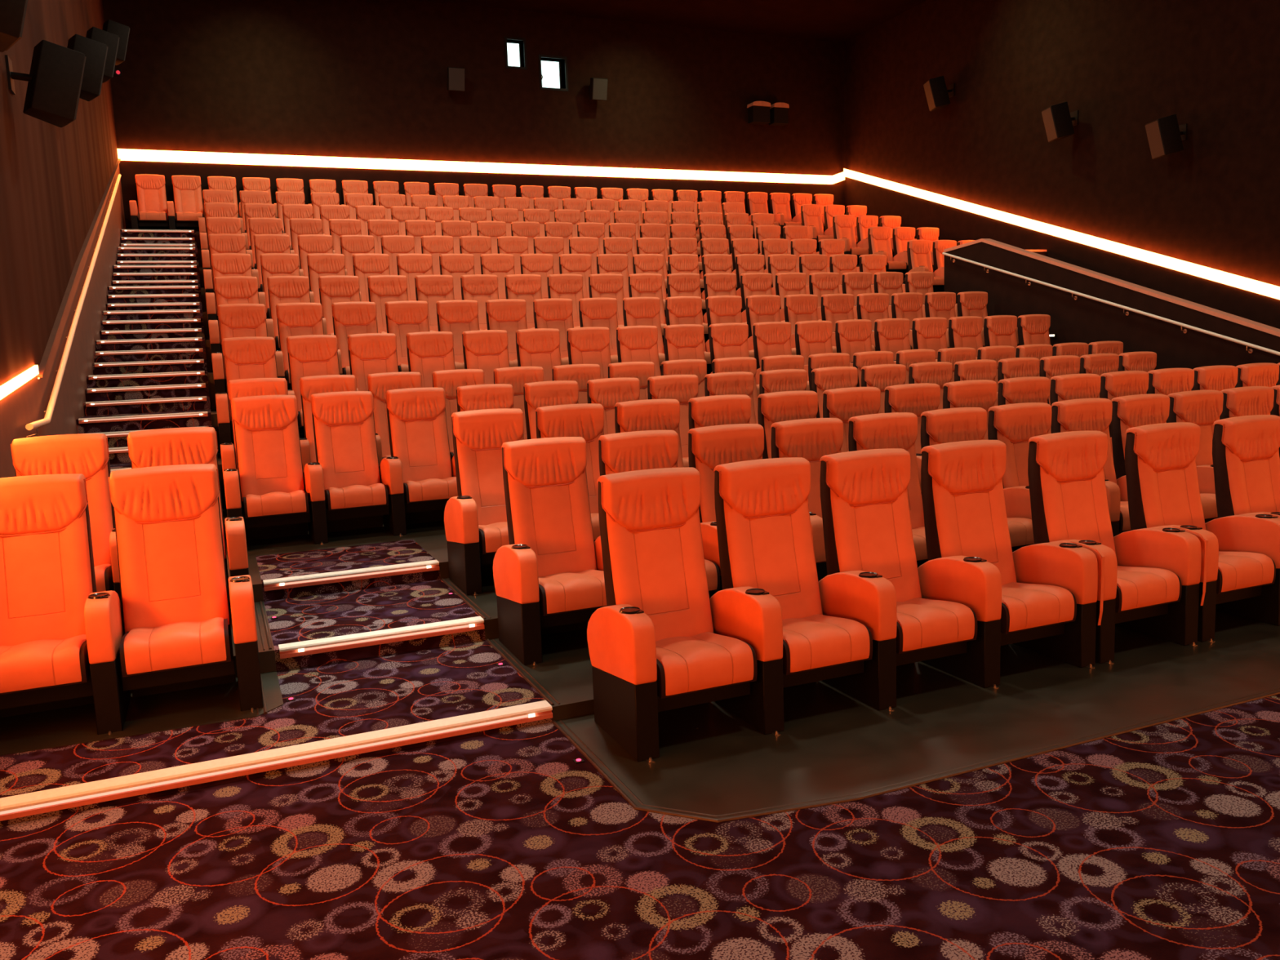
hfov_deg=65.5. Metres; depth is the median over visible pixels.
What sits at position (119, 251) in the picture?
stair tread
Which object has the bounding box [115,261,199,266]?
stair tread
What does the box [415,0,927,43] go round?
ceiling
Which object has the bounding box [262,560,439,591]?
step nosing
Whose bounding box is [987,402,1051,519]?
armchair
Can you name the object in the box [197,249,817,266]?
platform
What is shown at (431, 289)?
armchair
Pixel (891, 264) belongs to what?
seat cushion
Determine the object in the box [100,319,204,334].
stair tread
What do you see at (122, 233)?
stair tread
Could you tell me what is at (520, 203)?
armchair
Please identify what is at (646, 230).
armchair
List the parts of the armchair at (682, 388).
backrest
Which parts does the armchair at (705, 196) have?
backrest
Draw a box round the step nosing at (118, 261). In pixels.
[116,260,196,263]
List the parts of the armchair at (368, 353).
backrest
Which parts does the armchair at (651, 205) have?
backrest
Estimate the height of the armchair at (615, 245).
1.202 m
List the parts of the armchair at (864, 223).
armrest, backrest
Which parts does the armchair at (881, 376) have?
backrest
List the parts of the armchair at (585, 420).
backrest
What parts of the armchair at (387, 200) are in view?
backrest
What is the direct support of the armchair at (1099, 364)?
on the platform at (431, 535)
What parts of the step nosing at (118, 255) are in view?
rail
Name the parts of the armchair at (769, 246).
backrest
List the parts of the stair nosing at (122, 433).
rail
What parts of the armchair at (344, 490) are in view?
armrest, panel, backrest, under frame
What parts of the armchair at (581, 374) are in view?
backrest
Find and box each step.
[0,640,552,826]
[256,539,440,600]
[263,578,485,671]
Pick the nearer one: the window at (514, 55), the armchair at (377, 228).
the armchair at (377, 228)
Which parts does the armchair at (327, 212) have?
backrest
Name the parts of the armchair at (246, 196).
armrest, backrest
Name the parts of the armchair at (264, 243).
armrest, backrest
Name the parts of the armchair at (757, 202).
backrest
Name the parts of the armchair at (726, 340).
backrest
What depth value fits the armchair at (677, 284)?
15.06 m
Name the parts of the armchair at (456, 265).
backrest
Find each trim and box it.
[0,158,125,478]
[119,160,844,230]
[254,600,271,650]
[256,673,267,715]
[441,577,490,619]
[486,638,559,705]
[551,688,1279,822]
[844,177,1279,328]
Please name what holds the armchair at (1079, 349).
on the platform at (224, 513)
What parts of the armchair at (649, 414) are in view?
backrest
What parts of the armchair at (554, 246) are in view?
backrest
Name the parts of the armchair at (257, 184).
armrest, backrest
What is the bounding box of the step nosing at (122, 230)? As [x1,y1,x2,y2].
[121,229,194,232]
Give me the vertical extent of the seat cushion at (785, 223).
0.169 m
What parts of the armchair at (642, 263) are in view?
backrest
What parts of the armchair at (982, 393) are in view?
backrest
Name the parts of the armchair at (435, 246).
backrest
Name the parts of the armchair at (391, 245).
backrest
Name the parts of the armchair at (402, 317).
backrest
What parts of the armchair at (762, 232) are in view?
backrest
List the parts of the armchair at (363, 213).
backrest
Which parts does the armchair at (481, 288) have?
backrest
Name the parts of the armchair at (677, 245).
backrest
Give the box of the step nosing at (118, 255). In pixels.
[117,253,195,256]
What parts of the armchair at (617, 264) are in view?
backrest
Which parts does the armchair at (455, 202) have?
backrest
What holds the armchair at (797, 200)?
on the platform at (197, 235)
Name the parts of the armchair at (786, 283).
armrest, backrest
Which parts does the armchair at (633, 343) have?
backrest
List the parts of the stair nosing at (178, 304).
rail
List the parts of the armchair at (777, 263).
armrest, backrest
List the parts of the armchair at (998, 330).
backrest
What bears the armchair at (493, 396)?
on the platform at (431, 535)
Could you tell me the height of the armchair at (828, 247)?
1.202 m
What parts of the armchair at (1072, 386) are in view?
backrest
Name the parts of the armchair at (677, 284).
backrest, under frame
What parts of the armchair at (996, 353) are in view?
backrest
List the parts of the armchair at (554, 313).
backrest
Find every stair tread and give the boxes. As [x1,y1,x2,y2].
[75,408,212,433]
[76,425,212,447]
[83,395,210,416]
[84,383,210,403]
[86,370,210,402]
[92,360,207,375]
[93,348,207,364]
[94,337,208,372]
[99,328,204,340]
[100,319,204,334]
[101,309,203,320]
[106,285,202,305]
[106,293,201,303]
[106,302,202,311]
[108,445,130,463]
[110,462,131,469]
[111,272,200,285]
[111,280,200,287]
[112,265,199,276]
[115,253,199,266]
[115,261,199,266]
[116,247,197,253]
[119,244,197,248]
[120,230,197,246]
[120,237,196,244]
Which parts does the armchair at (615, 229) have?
backrest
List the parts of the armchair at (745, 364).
backrest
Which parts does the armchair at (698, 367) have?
backrest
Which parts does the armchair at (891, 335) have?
backrest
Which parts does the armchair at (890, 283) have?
backrest, armrest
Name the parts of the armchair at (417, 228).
backrest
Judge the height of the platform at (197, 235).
4.292 m
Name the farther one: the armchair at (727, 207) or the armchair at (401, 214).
the armchair at (727, 207)
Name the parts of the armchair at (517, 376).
backrest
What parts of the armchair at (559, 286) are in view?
backrest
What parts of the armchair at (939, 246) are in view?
armrest, backrest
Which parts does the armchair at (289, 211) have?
backrest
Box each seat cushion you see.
[0,634,86,693]
[94,564,111,591]
[124,617,226,674]
[139,211,165,220]
[176,212,202,220]
[244,489,306,516]
[298,408,303,426]
[324,483,386,509]
[344,365,350,374]
[398,364,408,372]
[403,476,457,502]
[454,361,464,369]
[478,521,509,552]
[509,359,517,367]
[538,568,606,613]
[560,356,568,364]
[591,512,600,539]
[610,355,617,363]
[655,631,753,695]
[658,353,665,365]
[661,323,666,335]
[682,457,688,467]
[695,233,699,240]
[697,246,701,254]
[697,261,702,270]
[699,279,704,288]
[702,298,706,309]
[702,322,708,333]
[704,351,711,364]
[704,559,717,591]
[748,349,754,357]
[756,384,759,396]
[782,613,869,672]
[784,222,801,225]
[791,347,796,355]
[805,381,809,391]
[817,235,834,241]
[832,346,836,352]
[850,247,868,254]
[887,261,906,269]
[896,597,974,651]
[911,526,927,560]
[933,276,944,284]
[1001,582,1074,631]
[1007,517,1034,546]
[1116,565,1179,610]
[1120,501,1130,530]
[1200,493,1217,519]
[1217,551,1274,591]
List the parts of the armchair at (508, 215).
backrest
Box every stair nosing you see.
[78,411,208,423]
[80,426,208,437]
[85,395,206,406]
[87,382,205,392]
[88,370,204,379]
[94,359,204,367]
[95,347,203,355]
[96,337,202,344]
[101,328,201,334]
[102,318,200,324]
[103,309,199,314]
[107,302,199,306]
[108,293,199,297]
[108,446,128,453]
[109,285,198,289]
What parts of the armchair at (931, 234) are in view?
backrest, armrest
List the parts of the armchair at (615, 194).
backrest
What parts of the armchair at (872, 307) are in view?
armrest, backrest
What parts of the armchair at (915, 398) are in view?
backrest, armrest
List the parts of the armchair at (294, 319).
armrest, backrest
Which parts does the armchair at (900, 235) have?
armrest, backrest, panel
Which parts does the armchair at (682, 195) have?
backrest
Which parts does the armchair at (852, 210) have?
backrest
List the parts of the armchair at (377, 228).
backrest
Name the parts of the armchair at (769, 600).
armrest, panel, backrest, under frame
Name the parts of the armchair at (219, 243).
armrest, panel, backrest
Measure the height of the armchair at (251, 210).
1.202 m
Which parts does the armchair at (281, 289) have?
armrest, backrest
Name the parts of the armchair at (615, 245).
backrest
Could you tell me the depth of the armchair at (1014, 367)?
11.47 m
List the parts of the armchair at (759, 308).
armrest, backrest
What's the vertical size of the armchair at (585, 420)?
1.202 m
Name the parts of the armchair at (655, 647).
armrest, panel, backrest, under frame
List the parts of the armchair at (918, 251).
armrest, backrest, under frame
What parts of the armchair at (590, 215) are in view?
backrest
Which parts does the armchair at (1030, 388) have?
backrest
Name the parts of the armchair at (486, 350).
backrest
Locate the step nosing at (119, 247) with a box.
[118,246,195,249]
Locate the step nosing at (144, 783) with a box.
[0,700,552,821]
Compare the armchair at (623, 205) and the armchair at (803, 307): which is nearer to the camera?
the armchair at (803, 307)
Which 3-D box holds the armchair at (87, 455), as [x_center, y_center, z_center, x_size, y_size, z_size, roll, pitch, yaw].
[-3.516,0.351,5.972,0.632,1.202,0.702,-5,8,-23]
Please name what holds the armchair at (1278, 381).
on the platform at (486, 601)
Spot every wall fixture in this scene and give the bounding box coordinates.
[746,101,770,124]
[768,102,789,125]
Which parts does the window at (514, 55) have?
pane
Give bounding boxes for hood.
[746,101,770,107]
[769,102,789,108]
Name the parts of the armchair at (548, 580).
armrest, panel, backrest, under frame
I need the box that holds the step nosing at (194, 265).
[114,264,196,268]
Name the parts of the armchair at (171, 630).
armrest, panel, backrest, under frame, armrest, panel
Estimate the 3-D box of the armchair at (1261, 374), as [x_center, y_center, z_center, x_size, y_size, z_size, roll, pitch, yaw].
[6.530,-0.591,10.193,0.632,1.202,0.702,-5,8,-23]
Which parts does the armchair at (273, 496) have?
armrest, panel, backrest, under frame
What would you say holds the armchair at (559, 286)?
on the platform
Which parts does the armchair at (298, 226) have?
backrest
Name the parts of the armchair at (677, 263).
backrest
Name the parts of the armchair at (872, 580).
armrest, panel, backrest, under frame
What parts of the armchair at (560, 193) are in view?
backrest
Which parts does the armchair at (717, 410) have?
backrest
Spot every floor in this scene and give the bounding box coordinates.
[0,671,283,755]
[0,693,1279,959]
[555,610,1279,818]
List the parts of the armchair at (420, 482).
armrest, panel, backrest, under frame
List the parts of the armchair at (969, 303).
backrest, armrest, armrest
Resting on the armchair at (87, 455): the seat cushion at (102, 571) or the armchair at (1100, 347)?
the seat cushion at (102, 571)
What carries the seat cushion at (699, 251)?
on the armchair at (677, 217)
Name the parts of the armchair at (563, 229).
backrest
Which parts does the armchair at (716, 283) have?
armrest, backrest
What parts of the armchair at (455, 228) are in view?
backrest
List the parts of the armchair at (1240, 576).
backrest, armrest, panel, under frame, armrest, panel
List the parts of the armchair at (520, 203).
backrest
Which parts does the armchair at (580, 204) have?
backrest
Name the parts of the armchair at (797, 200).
armrest, backrest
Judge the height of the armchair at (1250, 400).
1.202 m
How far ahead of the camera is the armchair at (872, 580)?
5.26 m
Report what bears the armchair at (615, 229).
on the platform at (202, 290)
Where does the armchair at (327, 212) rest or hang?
on the platform
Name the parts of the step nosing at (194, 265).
rail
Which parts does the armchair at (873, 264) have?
armrest, backrest, armrest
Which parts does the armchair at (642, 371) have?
backrest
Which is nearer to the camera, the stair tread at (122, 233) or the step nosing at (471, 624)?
the step nosing at (471, 624)
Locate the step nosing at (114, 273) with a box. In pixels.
[113,271,197,275]
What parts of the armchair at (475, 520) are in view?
armrest, panel, under frame, backrest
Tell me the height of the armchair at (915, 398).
1.202 m
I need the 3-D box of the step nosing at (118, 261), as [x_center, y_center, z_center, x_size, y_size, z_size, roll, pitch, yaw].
[-7.964,-3.595,16.431,1.180,0.048,0.069,-5,8,-23]
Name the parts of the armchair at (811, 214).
armrest, backrest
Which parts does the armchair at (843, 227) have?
armrest, backrest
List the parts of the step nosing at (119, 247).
rail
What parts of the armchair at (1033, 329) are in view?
backrest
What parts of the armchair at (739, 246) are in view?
backrest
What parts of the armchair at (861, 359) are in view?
backrest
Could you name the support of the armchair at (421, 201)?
on the platform at (199, 252)
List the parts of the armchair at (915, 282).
backrest, armrest, armrest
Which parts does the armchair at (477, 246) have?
backrest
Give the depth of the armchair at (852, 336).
13.30 m
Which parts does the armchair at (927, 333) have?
backrest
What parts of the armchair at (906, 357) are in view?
backrest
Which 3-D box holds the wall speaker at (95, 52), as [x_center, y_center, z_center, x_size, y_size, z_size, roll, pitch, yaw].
[-6.014,-4.387,10.579,0.644,0.611,0.350,-8,10,-38]
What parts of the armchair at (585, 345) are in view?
backrest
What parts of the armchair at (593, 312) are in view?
backrest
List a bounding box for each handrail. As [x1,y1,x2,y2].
[25,173,120,437]
[942,252,1279,355]
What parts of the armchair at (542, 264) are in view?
backrest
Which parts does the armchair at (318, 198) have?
backrest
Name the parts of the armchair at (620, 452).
armrest, backrest, under frame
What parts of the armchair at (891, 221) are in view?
backrest, armrest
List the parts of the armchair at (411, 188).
backrest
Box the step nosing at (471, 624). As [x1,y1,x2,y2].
[278,616,484,658]
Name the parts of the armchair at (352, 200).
backrest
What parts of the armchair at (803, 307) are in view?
armrest, backrest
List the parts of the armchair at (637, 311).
backrest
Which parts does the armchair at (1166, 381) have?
backrest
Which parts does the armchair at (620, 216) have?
backrest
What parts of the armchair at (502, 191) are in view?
backrest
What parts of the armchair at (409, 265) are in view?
backrest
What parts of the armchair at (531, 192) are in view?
backrest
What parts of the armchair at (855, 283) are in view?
armrest, backrest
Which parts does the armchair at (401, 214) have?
backrest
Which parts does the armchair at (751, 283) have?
armrest, backrest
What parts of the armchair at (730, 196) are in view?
backrest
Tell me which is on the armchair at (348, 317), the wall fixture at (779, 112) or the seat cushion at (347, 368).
the seat cushion at (347, 368)
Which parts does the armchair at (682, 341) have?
backrest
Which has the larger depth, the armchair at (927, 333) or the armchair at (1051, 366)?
the armchair at (927, 333)
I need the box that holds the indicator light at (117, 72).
[114,68,122,76]
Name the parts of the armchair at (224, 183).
backrest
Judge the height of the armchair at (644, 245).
1.202 m
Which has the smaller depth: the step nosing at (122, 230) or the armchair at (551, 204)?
the step nosing at (122, 230)
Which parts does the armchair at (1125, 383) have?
armrest, backrest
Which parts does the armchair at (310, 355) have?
armrest, under frame, backrest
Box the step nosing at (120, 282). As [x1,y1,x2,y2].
[112,280,198,284]
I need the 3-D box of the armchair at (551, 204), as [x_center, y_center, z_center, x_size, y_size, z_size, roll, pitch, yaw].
[-1.883,-5.252,20.551,0.627,1.202,0.680,-5,8,-23]
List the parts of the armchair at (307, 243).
armrest, backrest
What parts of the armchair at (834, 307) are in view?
armrest, backrest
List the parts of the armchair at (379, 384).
armrest, backrest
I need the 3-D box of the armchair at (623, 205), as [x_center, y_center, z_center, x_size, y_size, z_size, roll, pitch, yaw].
[-0.140,-5.415,21.283,0.627,1.202,0.680,-5,8,-23]
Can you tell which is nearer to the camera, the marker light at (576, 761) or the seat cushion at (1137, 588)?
the marker light at (576, 761)
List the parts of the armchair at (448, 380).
backrest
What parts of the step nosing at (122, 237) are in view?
rail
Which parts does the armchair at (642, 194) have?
backrest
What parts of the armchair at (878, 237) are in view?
armrest, backrest, under frame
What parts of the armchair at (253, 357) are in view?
armrest, panel, under frame, backrest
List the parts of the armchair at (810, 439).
backrest, armrest, panel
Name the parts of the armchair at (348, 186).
backrest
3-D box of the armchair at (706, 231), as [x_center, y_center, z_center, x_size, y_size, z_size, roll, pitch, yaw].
[1.488,-4.373,19.277,0.627,1.202,0.680,-5,8,-23]
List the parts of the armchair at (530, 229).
backrest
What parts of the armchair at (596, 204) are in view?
backrest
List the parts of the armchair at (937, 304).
backrest, armrest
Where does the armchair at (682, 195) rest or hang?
on the platform at (197, 235)
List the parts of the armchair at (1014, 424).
armrest, backrest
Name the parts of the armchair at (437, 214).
backrest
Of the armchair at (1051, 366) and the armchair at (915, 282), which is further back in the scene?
the armchair at (915, 282)
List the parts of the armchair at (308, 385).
armrest, backrest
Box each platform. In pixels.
[129,601,276,692]
[195,231,783,249]
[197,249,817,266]
[198,265,859,288]
[200,280,905,311]
[202,311,217,339]
[204,339,221,372]
[207,372,226,408]
[210,408,231,453]
[217,453,226,507]
[222,507,383,539]
[225,523,412,559]
[226,556,263,602]
[405,520,448,578]
[440,574,498,639]
[485,628,594,719]
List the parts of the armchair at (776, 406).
backrest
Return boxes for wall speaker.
[0,0,27,52]
[4,40,86,127]
[66,34,107,101]
[85,26,119,83]
[102,19,129,65]
[447,66,465,91]
[588,77,608,100]
[923,75,954,111]
[1041,101,1078,142]
[1145,114,1186,159]
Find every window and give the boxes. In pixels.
[504,36,527,70]
[538,54,568,91]
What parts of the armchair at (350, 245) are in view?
backrest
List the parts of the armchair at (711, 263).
armrest, backrest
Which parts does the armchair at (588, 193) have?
backrest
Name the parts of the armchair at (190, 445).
armrest, panel, backrest, under frame, armrest, panel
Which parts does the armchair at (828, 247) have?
backrest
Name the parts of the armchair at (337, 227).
backrest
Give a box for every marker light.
[286,697,295,702]
[496,662,505,666]
[573,757,584,764]
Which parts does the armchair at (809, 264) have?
armrest, backrest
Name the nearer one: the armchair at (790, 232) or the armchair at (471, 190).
the armchair at (790, 232)
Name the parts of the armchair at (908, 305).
backrest, armrest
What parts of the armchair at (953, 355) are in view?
backrest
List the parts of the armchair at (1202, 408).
backrest, armrest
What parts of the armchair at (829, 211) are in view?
armrest, backrest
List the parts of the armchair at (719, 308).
armrest, backrest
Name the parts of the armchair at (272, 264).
armrest, backrest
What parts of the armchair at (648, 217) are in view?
backrest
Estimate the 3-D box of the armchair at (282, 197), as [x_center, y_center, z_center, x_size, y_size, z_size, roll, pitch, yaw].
[-6.531,-4.816,18.598,0.627,1.202,0.680,-5,8,-23]
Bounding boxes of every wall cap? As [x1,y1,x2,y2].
[943,238,1279,337]
[1026,249,1046,251]
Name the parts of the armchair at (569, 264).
backrest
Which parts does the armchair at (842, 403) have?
backrest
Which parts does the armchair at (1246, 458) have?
backrest, armrest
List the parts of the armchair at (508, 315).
backrest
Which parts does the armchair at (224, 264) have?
armrest, panel, backrest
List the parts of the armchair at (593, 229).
backrest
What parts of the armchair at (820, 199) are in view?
armrest, backrest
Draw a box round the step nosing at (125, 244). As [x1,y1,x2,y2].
[120,243,195,246]
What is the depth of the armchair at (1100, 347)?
13.39 m
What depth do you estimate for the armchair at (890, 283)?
16.52 m
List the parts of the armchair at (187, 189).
armrest, panel, under frame, backrest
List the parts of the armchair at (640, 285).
backrest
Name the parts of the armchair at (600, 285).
backrest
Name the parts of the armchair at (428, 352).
backrest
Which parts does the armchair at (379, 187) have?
backrest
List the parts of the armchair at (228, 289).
armrest, panel, backrest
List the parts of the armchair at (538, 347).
backrest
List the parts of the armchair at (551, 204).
backrest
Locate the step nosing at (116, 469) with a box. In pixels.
[110,467,131,471]
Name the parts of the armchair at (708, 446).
armrest, panel, backrest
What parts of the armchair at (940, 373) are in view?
backrest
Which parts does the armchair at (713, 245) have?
armrest, backrest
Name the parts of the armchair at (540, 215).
backrest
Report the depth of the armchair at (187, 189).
19.18 m
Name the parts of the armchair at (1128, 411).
armrest, backrest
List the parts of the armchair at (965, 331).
backrest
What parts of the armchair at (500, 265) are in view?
backrest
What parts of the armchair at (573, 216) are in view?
backrest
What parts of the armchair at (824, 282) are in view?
armrest, backrest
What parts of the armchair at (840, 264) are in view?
armrest, backrest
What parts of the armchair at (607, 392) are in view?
backrest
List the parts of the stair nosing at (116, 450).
rail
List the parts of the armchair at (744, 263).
armrest, backrest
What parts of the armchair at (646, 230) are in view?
backrest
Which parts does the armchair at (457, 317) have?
backrest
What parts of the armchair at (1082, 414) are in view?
backrest, armrest, panel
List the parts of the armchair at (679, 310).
backrest, under frame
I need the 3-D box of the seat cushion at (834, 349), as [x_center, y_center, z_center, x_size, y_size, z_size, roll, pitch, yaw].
[2.513,-1.827,14.278,0.442,0.169,0.517,-5,8,-23]
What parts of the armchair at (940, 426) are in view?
backrest, under frame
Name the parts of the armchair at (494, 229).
backrest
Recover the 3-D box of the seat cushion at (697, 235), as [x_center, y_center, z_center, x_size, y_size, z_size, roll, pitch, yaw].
[1.112,-5.279,21.757,0.442,0.169,0.517,-5,8,-23]
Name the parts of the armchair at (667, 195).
backrest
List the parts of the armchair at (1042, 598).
armrest, panel, backrest, under frame, panel, armrest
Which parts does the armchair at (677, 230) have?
backrest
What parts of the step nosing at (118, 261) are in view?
rail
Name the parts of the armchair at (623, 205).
backrest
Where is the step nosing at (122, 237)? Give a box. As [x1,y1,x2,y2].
[121,236,194,239]
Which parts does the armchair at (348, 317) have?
armrest, backrest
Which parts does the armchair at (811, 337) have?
armrest, backrest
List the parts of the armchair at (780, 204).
armrest, panel, backrest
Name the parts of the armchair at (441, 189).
backrest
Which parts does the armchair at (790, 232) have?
backrest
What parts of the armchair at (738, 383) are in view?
backrest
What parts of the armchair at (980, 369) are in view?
backrest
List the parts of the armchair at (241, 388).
armrest, backrest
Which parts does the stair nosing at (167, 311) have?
rail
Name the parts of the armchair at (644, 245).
backrest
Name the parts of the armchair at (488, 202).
backrest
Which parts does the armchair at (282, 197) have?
backrest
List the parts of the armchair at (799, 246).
backrest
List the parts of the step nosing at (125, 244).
rail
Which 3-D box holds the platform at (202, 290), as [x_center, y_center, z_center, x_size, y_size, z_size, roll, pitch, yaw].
[0.207,-2.124,18.669,15.245,2.998,1.291,-5,8,-23]
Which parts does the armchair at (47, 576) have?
backrest, under frame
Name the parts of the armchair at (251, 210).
armrest, backrest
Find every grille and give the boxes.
[64,56,86,126]
[91,46,107,100]
[105,37,119,82]
[117,28,129,65]
[923,80,935,111]
[1041,106,1057,142]
[1145,120,1164,159]
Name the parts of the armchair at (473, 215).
backrest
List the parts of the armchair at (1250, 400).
backrest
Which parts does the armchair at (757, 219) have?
backrest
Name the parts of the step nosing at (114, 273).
rail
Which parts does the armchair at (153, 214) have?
armrest, panel, backrest, under frame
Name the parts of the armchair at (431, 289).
backrest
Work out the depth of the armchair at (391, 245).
15.84 m
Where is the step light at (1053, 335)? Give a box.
[1048,333,1056,337]
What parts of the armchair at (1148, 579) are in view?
backrest, armrest, panel, under frame, panel, armrest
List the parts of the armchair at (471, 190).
backrest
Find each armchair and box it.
[0,473,96,717]
[10,433,115,591]
[84,463,263,734]
[109,426,248,608]
[128,173,169,229]
[166,175,204,231]
[198,189,233,244]
[199,202,237,264]
[201,217,241,283]
[203,176,239,231]
[203,233,246,311]
[205,253,252,335]
[208,275,259,365]
[211,303,267,393]
[215,336,277,453]
[220,377,288,517]
[222,395,311,540]
[237,190,269,232]
[239,177,271,217]
[241,203,275,248]
[245,217,282,268]
[251,234,290,291]
[257,253,300,318]
[266,275,311,350]
[274,177,305,217]
[275,191,305,232]
[275,302,324,389]
[281,204,313,248]
[286,334,339,438]
[288,217,322,268]
[297,234,333,290]
[299,374,356,473]
[303,391,389,544]
[306,253,345,302]
[307,179,336,204]
[311,191,339,218]
[318,275,360,335]
[319,204,349,235]
[328,218,361,253]
[331,302,377,374]
[339,235,374,275]
[341,180,368,205]
[345,192,373,219]
[346,333,398,391]
[352,253,390,302]
[355,205,385,235]
[367,219,399,253]
[367,275,408,333]
[367,372,422,467]
[373,181,399,205]
[377,193,405,219]
[379,387,457,536]
[380,235,414,275]
[384,300,429,372]
[391,205,419,235]
[395,253,433,301]
[403,182,429,206]
[404,219,435,253]
[405,331,455,387]
[410,194,437,220]
[414,275,454,331]
[420,235,453,275]
[425,206,453,235]
[431,368,484,461]
[433,182,458,206]
[435,299,479,369]
[439,253,475,300]
[440,220,471,253]
[442,195,469,220]
[444,408,524,595]
[451,383,514,476]
[458,207,486,235]
[459,235,491,274]
[460,274,498,330]
[462,183,488,207]
[462,329,509,384]
[473,195,499,221]
[476,221,506,253]
[480,253,515,299]
[484,298,527,367]
[491,208,518,235]
[492,184,515,208]
[493,366,543,439]
[493,436,607,666]
[497,235,528,274]
[503,196,528,221]
[504,274,542,328]
[511,221,539,253]
[515,328,561,381]
[520,185,543,208]
[520,253,554,298]
[523,208,549,236]
[523,380,578,439]
[533,197,558,222]
[533,236,564,274]
[533,297,573,364]
[534,403,604,541]
[544,222,573,253]
[546,274,583,328]
[547,186,570,209]
[551,364,600,404]
[554,208,580,236]
[558,253,591,298]
[562,198,586,222]
[566,327,611,378]
[568,236,598,274]
[574,186,597,209]
[577,222,604,254]
[578,297,617,363]
[583,209,609,237]
[586,377,639,435]
[586,467,757,763]
[588,273,624,327]
[591,199,614,223]
[594,430,719,599]
[595,253,629,297]
[600,187,622,210]
[603,236,633,275]
[607,361,654,399]
[608,222,636,255]
[613,210,639,241]
[613,399,684,467]
[616,325,661,376]
[617,200,642,230]
[622,297,665,373]
[626,188,648,215]
[627,273,666,343]
[632,253,666,316]
[635,237,667,293]
[640,223,668,274]
[642,211,669,254]
[644,200,670,239]
[647,374,698,467]
[651,189,673,226]
[661,359,706,397]
[662,324,705,360]
[663,296,711,371]
[665,273,708,341]
[666,253,706,315]
[668,237,704,293]
[669,223,702,274]
[670,211,701,257]
[671,200,699,243]
[676,190,698,230]
[687,423,764,593]
[688,395,751,430]
[696,201,726,238]
[697,212,729,254]
[697,224,733,271]
[699,237,737,290]
[700,191,723,224]
[701,253,742,312]
[702,272,748,342]
[704,371,756,423]
[705,295,754,373]
[708,323,759,396]
[709,457,872,735]
[711,356,758,423]
[722,202,744,234]
[724,191,751,225]
[724,213,748,247]
[728,224,753,256]
[731,238,758,274]
[735,253,764,296]
[740,272,785,322]
[745,294,796,355]
[746,191,779,225]
[751,213,783,239]
[752,321,809,391]
[755,225,780,254]
[757,391,817,458]
[759,368,807,394]
[760,355,804,371]
[761,238,787,272]
[767,253,796,295]
[769,192,801,236]
[770,417,843,582]
[775,272,822,320]
[782,225,819,254]
[783,293,836,352]
[790,238,817,272]
[791,193,824,229]
[794,320,832,381]
[799,253,826,294]
[800,204,834,251]
[808,271,856,319]
[808,352,849,391]
[811,366,857,417]
[813,194,833,232]
[818,239,859,272]
[818,448,977,711]
[820,293,875,351]
[822,386,880,452]
[823,204,857,243]
[829,253,857,293]
[832,214,869,261]
[835,319,872,366]
[841,271,871,319]
[846,204,866,244]
[848,412,928,568]
[853,351,893,386]
[856,215,893,265]
[856,293,911,349]
[859,253,905,293]
[861,364,906,413]
[867,226,906,274]
[873,271,903,318]
[874,318,910,364]
[880,215,916,257]
[884,382,940,497]
[891,292,923,349]
[892,226,915,279]
[896,349,935,384]
[904,240,944,291]
[905,271,958,317]
[908,361,952,409]
[911,317,947,361]
[916,226,938,272]
[917,440,1097,688]
[920,407,1034,551]
[924,292,955,347]
[932,240,956,292]
[937,347,976,382]
[942,379,996,439]
[948,315,982,359]
[954,359,997,406]
[957,240,975,245]
[957,291,1018,346]
[977,345,1015,398]
[983,315,1017,357]
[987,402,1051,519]
[997,357,1039,383]
[997,376,1051,433]
[1015,343,1052,376]
[1017,314,1050,345]
[1027,431,1201,664]
[1039,355,1079,404]
[1049,373,1113,459]
[1050,398,1130,537]
[1052,342,1088,373]
[1079,353,1119,398]
[1088,341,1123,371]
[1099,370,1148,457]
[1110,393,1217,523]
[1118,351,1156,394]
[1124,422,1279,642]
[1146,368,1194,395]
[1166,390,1223,493]
[1191,364,1237,391]
[1212,414,1279,518]
[1219,386,1274,419]
[1235,362,1279,387]
[1270,384,1279,457]
[1275,362,1279,385]
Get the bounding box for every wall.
[0,0,118,386]
[102,0,844,185]
[844,0,1279,286]
[944,241,1279,391]
[1031,251,1045,256]
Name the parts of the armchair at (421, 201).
backrest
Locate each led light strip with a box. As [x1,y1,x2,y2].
[0,364,39,399]
[116,148,844,184]
[843,168,1279,299]
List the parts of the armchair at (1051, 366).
backrest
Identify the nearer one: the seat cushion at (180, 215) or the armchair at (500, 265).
the armchair at (500, 265)
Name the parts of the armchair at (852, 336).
backrest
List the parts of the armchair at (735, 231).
backrest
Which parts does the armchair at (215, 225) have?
armrest, backrest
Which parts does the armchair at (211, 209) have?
armrest, backrest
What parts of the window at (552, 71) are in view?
pane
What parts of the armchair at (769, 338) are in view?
armrest, backrest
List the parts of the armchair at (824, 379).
backrest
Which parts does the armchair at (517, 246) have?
backrest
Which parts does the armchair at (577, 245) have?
backrest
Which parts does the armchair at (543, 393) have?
backrest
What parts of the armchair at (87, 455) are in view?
backrest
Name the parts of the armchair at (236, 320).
armrest, panel, backrest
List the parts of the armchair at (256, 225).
armrest, backrest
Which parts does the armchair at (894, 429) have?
backrest, under frame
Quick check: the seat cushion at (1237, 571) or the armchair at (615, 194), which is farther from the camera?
the armchair at (615, 194)

